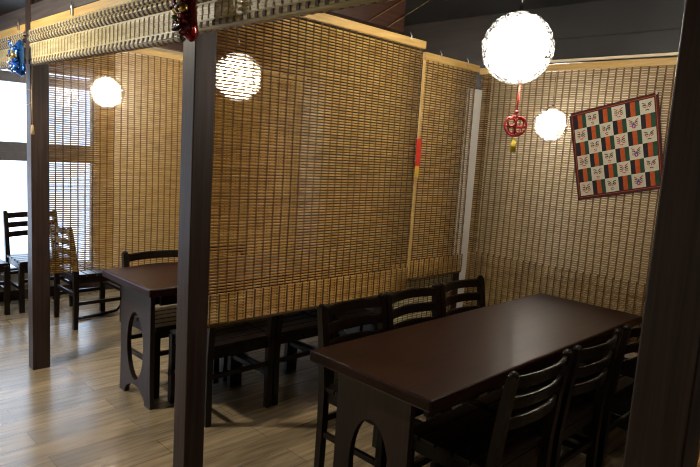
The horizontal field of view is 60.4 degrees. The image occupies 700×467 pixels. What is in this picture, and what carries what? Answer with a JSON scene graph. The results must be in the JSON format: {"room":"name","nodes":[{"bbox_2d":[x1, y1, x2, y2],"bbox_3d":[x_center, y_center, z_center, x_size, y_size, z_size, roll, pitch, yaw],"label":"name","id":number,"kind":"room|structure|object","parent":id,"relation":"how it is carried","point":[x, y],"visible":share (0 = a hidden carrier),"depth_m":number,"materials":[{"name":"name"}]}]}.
{"room":"restaurant dining room","nodes":[
{"label":"restaurant dining room","id":0,"kind":"room"},
{"bbox_2d":[0,12,182,267],"bbox_3d":[-2.668,-0.650,5.483,8.400,2.440,0.140,-4,11,-45],"label":"wall","id":1,"kind":"structure","parent":0,"point":[150,48],"depth_m":6.00,"materials":[{"name":"beige paint"}]},
{"bbox_2d":[0,273,68,291],"bbox_3d":[-3.379,0.485,4.997,2.790,0.240,0.140,-4,11,-45],"label":"sill","id":2,"kind":"structure","parent":1,"relation":"attached to","point":[14,277],"depth_m":5.32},
{"bbox_2d":[0,58,95,273],"bbox_3d":[-2.928,-0.577,5.203,1.430,1.860,0.065,-4,11,-45],"label":"window","id":3,"kind":"structure","parent":1,"relation":"in","point":[10,151],"depth_m":5.22,"materials":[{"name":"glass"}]},
{"bbox_2d":[0,280,119,301],"bbox_3d":[-3.679,0.599,4.604,5.600,0.085,0.020,-4,11,-45],"label":"baseboard","id":4,"kind":"structure","parent":1,"relation":"attached to","point":[14,294],"depth_m":5.54,"materials":[{"name":"brown wood"}]},
{"bbox_2d":[95,69,113,264],"bbox_3d":[-2.363,-0.618,5.761,0.160,1.860,0.110,-4,11,-45],"label":"trim","id":5,"kind":"structure","parent":1,"relation":"attached to","point":[96,69],"depth_m":5.74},
{"bbox_2d":[49,49,182,273],"bbox_3d":[-1.571,-0.508,4.090,0.904,1.504,0.032,-4,11,-45],"label":"bamboo blind","id":6,"kind":"object","parent":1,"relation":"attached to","point":[88,191],"depth_m":4.06,"materials":[{"name":"brown wood"}]},
{"bbox_2d":[0,0,600,35],"bbox_3d":[-0.065,-1.385,2.735,8.500,0.100,7.700,-4,11,-45],"label":"ceiling","id":7,"kind":"structure","parent":0,"point":[433,10],"depth_m":3.88,"materials":[{"name":"black paint"}]},
{"bbox_2d":[89,72,124,108],"bbox_3d":[-2.100,-1.385,5.201,0.291,0.608,0.293,-4,11,-45],"label":"globe lamp","id":8,"kind":"object","parent":7,"relation":"hanging from","point":[106,72],"visible":0.24,"depth_m":5.14,"materials":[{"name":"white paper"}]},
{"bbox_2d":[91,1,324,75],"bbox_3d":[-1.029,-1.455,4.353,2.222,0.330,0.060,-4,11,-45],"label":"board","id":9,"kind":"object","parent":7,"relation":"attached to","point":[178,47],"visible":0.13,"depth_m":4.72,"materials":[{"name":"brown wood"}]},
{"bbox_2d":[216,27,261,101],"bbox_3d":[-0.665,-1.101,3.607,0.291,0.608,0.293,-4,11,-45],"label":"globe lamp","id":10,"kind":"object","parent":7,"relation":"hanging from","point":[239,27],"visible":0.26,"depth_m":3.54,"materials":[{"name":"white paper"}]},
{"bbox_2d":[207,0,429,328],"bbox_3d":[-0.037,-0.484,2.934,1.495,1.717,0.036,-4,11,-45],"label":"bamboo blind","id":11,"kind":"object","parent":7,"relation":"hanging from","point":[240,307],"visible":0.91,"depth_m":2.82,"materials":[{"name":"brown wood"}]},
{"bbox_2d":[414,66,423,176],"bbox_3d":[0.384,-0.610,3.295,0.040,0.600,0.016,-4,11,-45],"label":"paper tag","id":12,"kind":"object","parent":11,"relation":"hanging from","point":[418,145],"visible":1,"depth_m":3.31,"materials":[{"name":"red paper"}]},
{"bbox_2d":[407,51,479,280],"bbox_3d":[0.555,-0.385,3.544,0.530,1.305,0.036,-4,11,-45],"label":"bamboo blind","id":13,"kind":"object","parent":11,"relation":"hanging from","point":[428,57],"visible":0.95,"depth_m":3.52,"materials":[{"name":"brown wood"}]},
{"bbox_2d":[392,260,453,323],"bbox_3d":[0.440,0.435,3.654,0.584,0.594,0.032,-4,11,-45],"label":"bamboo blind","id":14,"kind":"object","parent":13,"relation":"hanging from","point":[447,278],"visible":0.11,"depth_m":3.63,"materials":[{"name":"brown wood"}]},
{"bbox_2d":[325,0,405,32],"bbox_3d":[-0.139,-1.179,2.724,1.162,0.315,0.050,-4,11,-45],"label":"board","id":15,"kind":"object","parent":7,"relation":"attached to","point":[361,14],"visible":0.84,"depth_m":3.00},
{"bbox_2d":[482,0,554,84],"bbox_3d":[0.700,-0.919,2.453,0.291,0.608,0.293,-4,11,-45],"label":"globe lamp","id":16,"kind":"object","parent":7,"relation":"hanging from","point":[516,47],"visible":1,"depth_m":2.38,"materials":[{"name":"white paper"}]},
{"bbox_2d":[504,84,526,152],"bbox_3d":[0.694,-0.481,2.513,0.099,0.284,0.019,4,8,0],"label":"charm","id":17,"kind":"object","parent":16,"relation":"hanging from","point":[515,126],"visible":1,"depth_m":2.52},
{"bbox_2d":[533,71,568,141],"bbox_3d":[1.697,-1.071,5.033,0.291,0.608,0.293,-4,11,-45],"label":"globe lamp","id":18,"kind":"object","parent":7,"relation":"hanging from","point":[556,71],"visible":0.31,"depth_m":4.97,"materials":[{"name":"white paper"}]},
{"bbox_2d":[0,288,637,466],"bbox_3d":[-0.227,1.125,3.084,8.500,0.100,7.700,-4,11,-45],"label":"floor","id":19,"kind":"structure","parent":0,"point":[74,411],"depth_m":3.33,"materials":[{"name":"brown wood"}]},
{"bbox_2d":[0,259,9,314],"bbox_3d":[-3.058,0.242,4.847,0.438,0.802,0.475,-4,11,-45],"label":"dining chair","id":20,"kind":"object","parent":19,"relation":"on","point":[4,267],"visible":1,"depth_m":4.84,"materials":[{"name":"black paint"}]},
{"bbox_2d":[25,0,49,369],"bbox_3d":[-1.912,-0.352,3.688,0.104,2.440,0.085,-4,11,-45],"label":"wooden post","id":21,"kind":"object","parent":19,"relation":"on","point":[38,190],"visible":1,"depth_m":3.69,"materials":[{"name":"brown wood"}]},
{"bbox_2d":[2,210,72,312],"bbox_3d":[-2.697,0.216,5.206,0.438,0.802,0.475,-4,11,-45],"label":"dining chair","id":22,"kind":"object","parent":19,"relation":"on","point":[20,261],"visible":0.48,"depth_m":5.14,"materials":[{"name":"black paint"}]},
{"bbox_2d":[50,223,121,329],"bbox_3d":[-2.120,0.306,4.824,0.475,0.802,0.438,-4,11,-45],"label":"dining chair","id":23,"kind":"object","parent":19,"relation":"on","point":[89,276],"visible":0.52,"depth_m":4.72,"materials":[{"name":"black paint"}]},
{"bbox_2d":[79,305,119,319],"bbox_3d":[-2.056,0.480,5.021,0.042,0.409,0.452,8,9,30],"label":"stand","id":24,"kind":"object","parent":19,"relation":"on","point":[118,307],"visible":0.37,"depth_m":5.00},
{"bbox_2d":[121,250,218,398],"bbox_3d":[-1.123,0.520,3.742,0.438,0.802,0.475,-4,11,-45],"label":"dining chair","id":25,"kind":"object","parent":19,"relation":"on","point":[165,317],"visible":0.32,"depth_m":3.65,"materials":[{"name":"black paint"}]},
{"bbox_2d":[173,13,216,466],"bbox_3d":[-0.616,-0.089,2.394,0.092,2.440,0.092,-4,11,-45],"label":"wooden post","id":26,"kind":"object","parent":19,"relation":"on","point":[199,56],"visible":1,"depth_m":2.38,"materials":[{"name":"brown wood"}]},
{"bbox_2d":[0,0,98,30],"bbox_3d":[-0.519,-1.018,2.224,0.082,0.093,7.320,-4,11,-45],"label":"beam","id":27,"kind":"structure","parent":26,"relation":"attached to","point":[44,8],"depth_m":3.38,"materials":[{"name":"brown wood"}]},
{"bbox_2d":[0,19,25,69],"bbox_3d":[-2.513,-1.260,4.169,0.062,0.274,1.677,-4,11,-45],"label":"blind","id":28,"kind":"object","parent":27,"relation":"hanging from","point":[14,33],"visible":0.52,"depth_m":3.78,"materials":[{"name":"brown wood"}]},
{"bbox_2d":[24,0,183,134],"bbox_3d":[-1.286,-0.808,2.966,0.062,0.681,1.847,-4,11,-45],"label":"blind","id":29,"kind":"object","parent":27,"relation":"hanging from","point":[74,24],"visible":0.98,"depth_m":2.80,"materials":[{"name":"brown wood"}]},
{"bbox_2d":[6,33,25,75],"bbox_3d":[-1.905,-1.028,3.434,0.103,0.248,0.086,-4,11,-45],"label":"ornament","id":30,"kind":"object","parent":29,"relation":"hanging from","point":[17,55],"visible":1,"depth_m":3.42,"materials":[{"name":"blue metal"}]},
{"bbox_2d":[210,69,306,254],"bbox_3d":[-0.742,-0.578,4.910,0.890,1.505,0.032,-4,11,-45],"label":"bamboo blind","id":31,"kind":"object","parent":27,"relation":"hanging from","point":[264,69],"depth_m":4.91,"materials":[{"name":"brown wood"}]},
{"bbox_2d":[197,0,391,33],"bbox_3d":[0.031,-0.753,1.643,0.062,0.260,1.672,-4,11,-45],"label":"blind","id":32,"kind":"object","parent":27,"relation":"hanging from","point":[250,12],"visible":0.95,"depth_m":1.96,"materials":[{"name":"brown wood"}]},
{"bbox_2d":[170,0,198,41],"bbox_3d":[-0.577,-0.801,2.108,0.103,0.248,0.086,-4,11,-45],"label":"ornament","id":33,"kind":"object","parent":32,"relation":"hanging from","point":[186,25],"visible":1,"depth_m":2.09,"materials":[{"name":"red metal"}]},
{"bbox_2d":[696,440,699,466],"bbox_3d":[1.439,-0.041,1.922,2.076,1.497,0.032,-4,11,-45],"label":"bamboo blind","id":34,"kind":"object","parent":27,"relation":"hanging from","point":[698,454],"visible":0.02,"depth_m":1.42,"materials":[{"name":"brown wood"}]},
{"bbox_2d":[168,273,281,427],"bbox_3d":[-0.705,0.595,3.398,0.438,0.802,0.475,-4,11,-45],"label":"dining chair","id":35,"kind":"object","parent":19,"relation":"on","point":[231,340],"visible":0.44,"depth_m":3.39,"materials":[{"name":"black paint"}]},
{"bbox_2d":[210,242,256,380],"bbox_3d":[-0.789,0.496,4.073,0.438,0.802,0.475,-4,11,-45],"label":"dining chair","id":36,"kind":"object","parent":19,"relation":"on","point":[224,361],"visible":0.06,"depth_m":3.82,"materials":[{"name":"black paint"}]},
{"bbox_2d":[102,248,382,409],"bbox_3d":[-0.609,0.557,4.010,1.850,0.720,0.600,-4,11,-45],"label":"dining table","id":37,"kind":"object","parent":19,"relation":"on","point":[144,287],"visible":0.51,"depth_m":3.45,"materials":[{"name":"black paint"}]},
{"bbox_2d":[235,266,339,405],"bbox_3d":[-0.388,0.572,3.713,0.438,0.802,0.475,-4,11,-45],"label":"dining chair","id":38,"kind":"object","parent":19,"relation":"on","point":[291,327],"visible":0.28,"depth_m":3.62,"materials":[{"name":"black paint"}]},
{"bbox_2d":[291,260,388,383],"bbox_3d":[-0.071,0.548,4.028,0.438,0.802,0.475,-4,11,-45],"label":"dining chair","id":39,"kind":"object","parent":19,"relation":"on","point":[363,311],"visible":0.16,"depth_m":3.97,"materials":[{"name":"black paint"}]},
{"bbox_2d":[314,293,445,466],"bbox_3d":[0.129,0.733,2.792,0.438,0.802,0.475,-4,11,-45],"label":"dining chair","id":40,"kind":"object","parent":19,"relation":"on","point":[327,392],"visible":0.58,"depth_m":2.77,"materials":[{"name":"black paint"}]},
{"bbox_2d":[384,283,497,466],"bbox_3d":[0.446,0.709,3.107,0.438,0.802,0.475,-4,11,-45],"label":"dining chair","id":41,"kind":"object","parent":19,"relation":"on","point":[434,306],"visible":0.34,"depth_m":3.22,"materials":[{"name":"black paint"}]},
{"bbox_2d":[449,273,458,309],"bbox_3d":[0.664,0.607,3.954,0.062,0.800,0.013,-4,11,-45],"label":"trim","id":42,"kind":"structure","parent":19,"relation":"on","point":[455,277],"depth_m":3.91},
{"bbox_2d":[451,89,481,307],"bbox_3d":[0.735,0.039,3.958,0.083,1.930,0.053,-4,11,-45],"label":"trim","id":43,"kind":"structure","parent":19,"relation":"on","point":[478,93],"depth_m":3.89,"materials":[{"name":"white paint"}]},
{"bbox_2d":[310,293,641,466],"bbox_3d":[0.684,0.804,2.835,1.850,0.720,0.600,-4,11,-45],"label":"dining table","id":44,"kind":"object","parent":19,"relation":"on","point":[435,366],"visible":0.77,"depth_m":2.37,"materials":[{"name":"paint"}]},
{"bbox_2d":[438,275,539,402],"bbox_3d":[0.763,0.686,3.421,0.438,0.802,0.475,-4,11,-45],"label":"dining chair","id":45,"kind":"object","parent":19,"relation":"on","point":[479,295],"visible":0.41,"depth_m":3.55,"materials":[{"name":"black paint"}]},
{"bbox_2d":[411,349,573,466],"bbox_3d":[0.529,0.820,2.350,0.438,0.802,0.475,-4,11,-45],"label":"dining chair","id":46,"kind":"object","parent":19,"relation":"on","point":[465,435],"visible":0.92,"depth_m":2.28,"materials":[{"name":"black paint"}]},
{"bbox_2d":[473,328,622,466],"bbox_3d":[0.872,0.794,2.691,0.438,0.802,0.475,-4,11,-45],"label":"dining chair","id":47,"kind":"object","parent":19,"relation":"on","point":[575,414],"visible":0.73,"depth_m":2.61,"materials":[{"name":"black paint"}]},
{"bbox_2d":[539,324,641,466],"bbox_3d":[1.230,0.768,3.046,0.438,0.802,0.475,-4,11,-45],"label":"dining chair","id":48,"kind":"object","parent":19,"relation":"on","point":[620,389],"visible":0.26,"depth_m":2.81,"materials":[{"name":"black paint"}]},
{"bbox_2d":[623,0,699,466],"bbox_3d":[0.635,0.164,1.157,0.100,2.440,0.105,-4,11,-45],"label":"wooden post","id":49,"kind":"object","parent":19,"relation":"on","point":[664,418],"visible":1,"depth_m":1.12,"materials":[{"name":"brown wood"}]},
{"bbox_2d":[210,0,684,430],"bbox_3d":[1.051,-0.201,3.972,0.060,2.440,7.320,-4,11,-45],"label":"wall","id":50,"kind":"structure","parent":0,"point":[461,39],"depth_m":4.35,"materials":[{"name":"grey paint"}]},
{"bbox_2d":[463,57,677,352],"bbox_3d":[1.448,-0.179,3.426,0.036,1.625,1.819,-4,11,-45],"label":"bamboo blind","id":51,"kind":"object","parent":50,"relation":"attached to","point":[670,62],"visible":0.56,"depth_m":3.62,"materials":[{"name":"brown wood"}]},
{"bbox_2d":[569,92,662,199],"bbox_3d":[1.471,-0.471,3.344,0.020,0.612,0.574,-4,11,-45],"label":"cloth","id":52,"kind":"object","parent":51,"relation":"attached to","point":[617,146],"visible":0.98,"depth_m":3.33,"materials":[{"name":"multicoloured fabric"}]},
{"bbox_2d":[550,28,681,59],"bbox_3d":[1.594,-1.036,3.286,0.050,0.120,1.962,-4,11,-45],"label":"beam","id":53,"kind":"structure","parent":50,"relation":"attached to","point":[668,40],"depth_m":3.35,"materials":[{"name":"grey paint"}]},
{"bbox_2d":[550,52,677,62],"bbox_3d":[1.545,-0.969,3.294,0.018,0.015,1.862,-4,11,-45],"label":"rail","id":54,"kind":"object","parent":53,"relation":"attached to","point":[670,53],"visible":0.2,"depth_m":3.34,"materials":[{"name":"beige paint"}]},
{"bbox_2d":[474,66,675,340],"bbox_3d":[2.164,-0.174,4.296,1.970,2.440,6.200,-4,11,-45],"label":"wall","id":55,"kind":"structure","parent":0,"point":[659,66],"depth_m":5.71,"materials":[{"name":"beige paint"}]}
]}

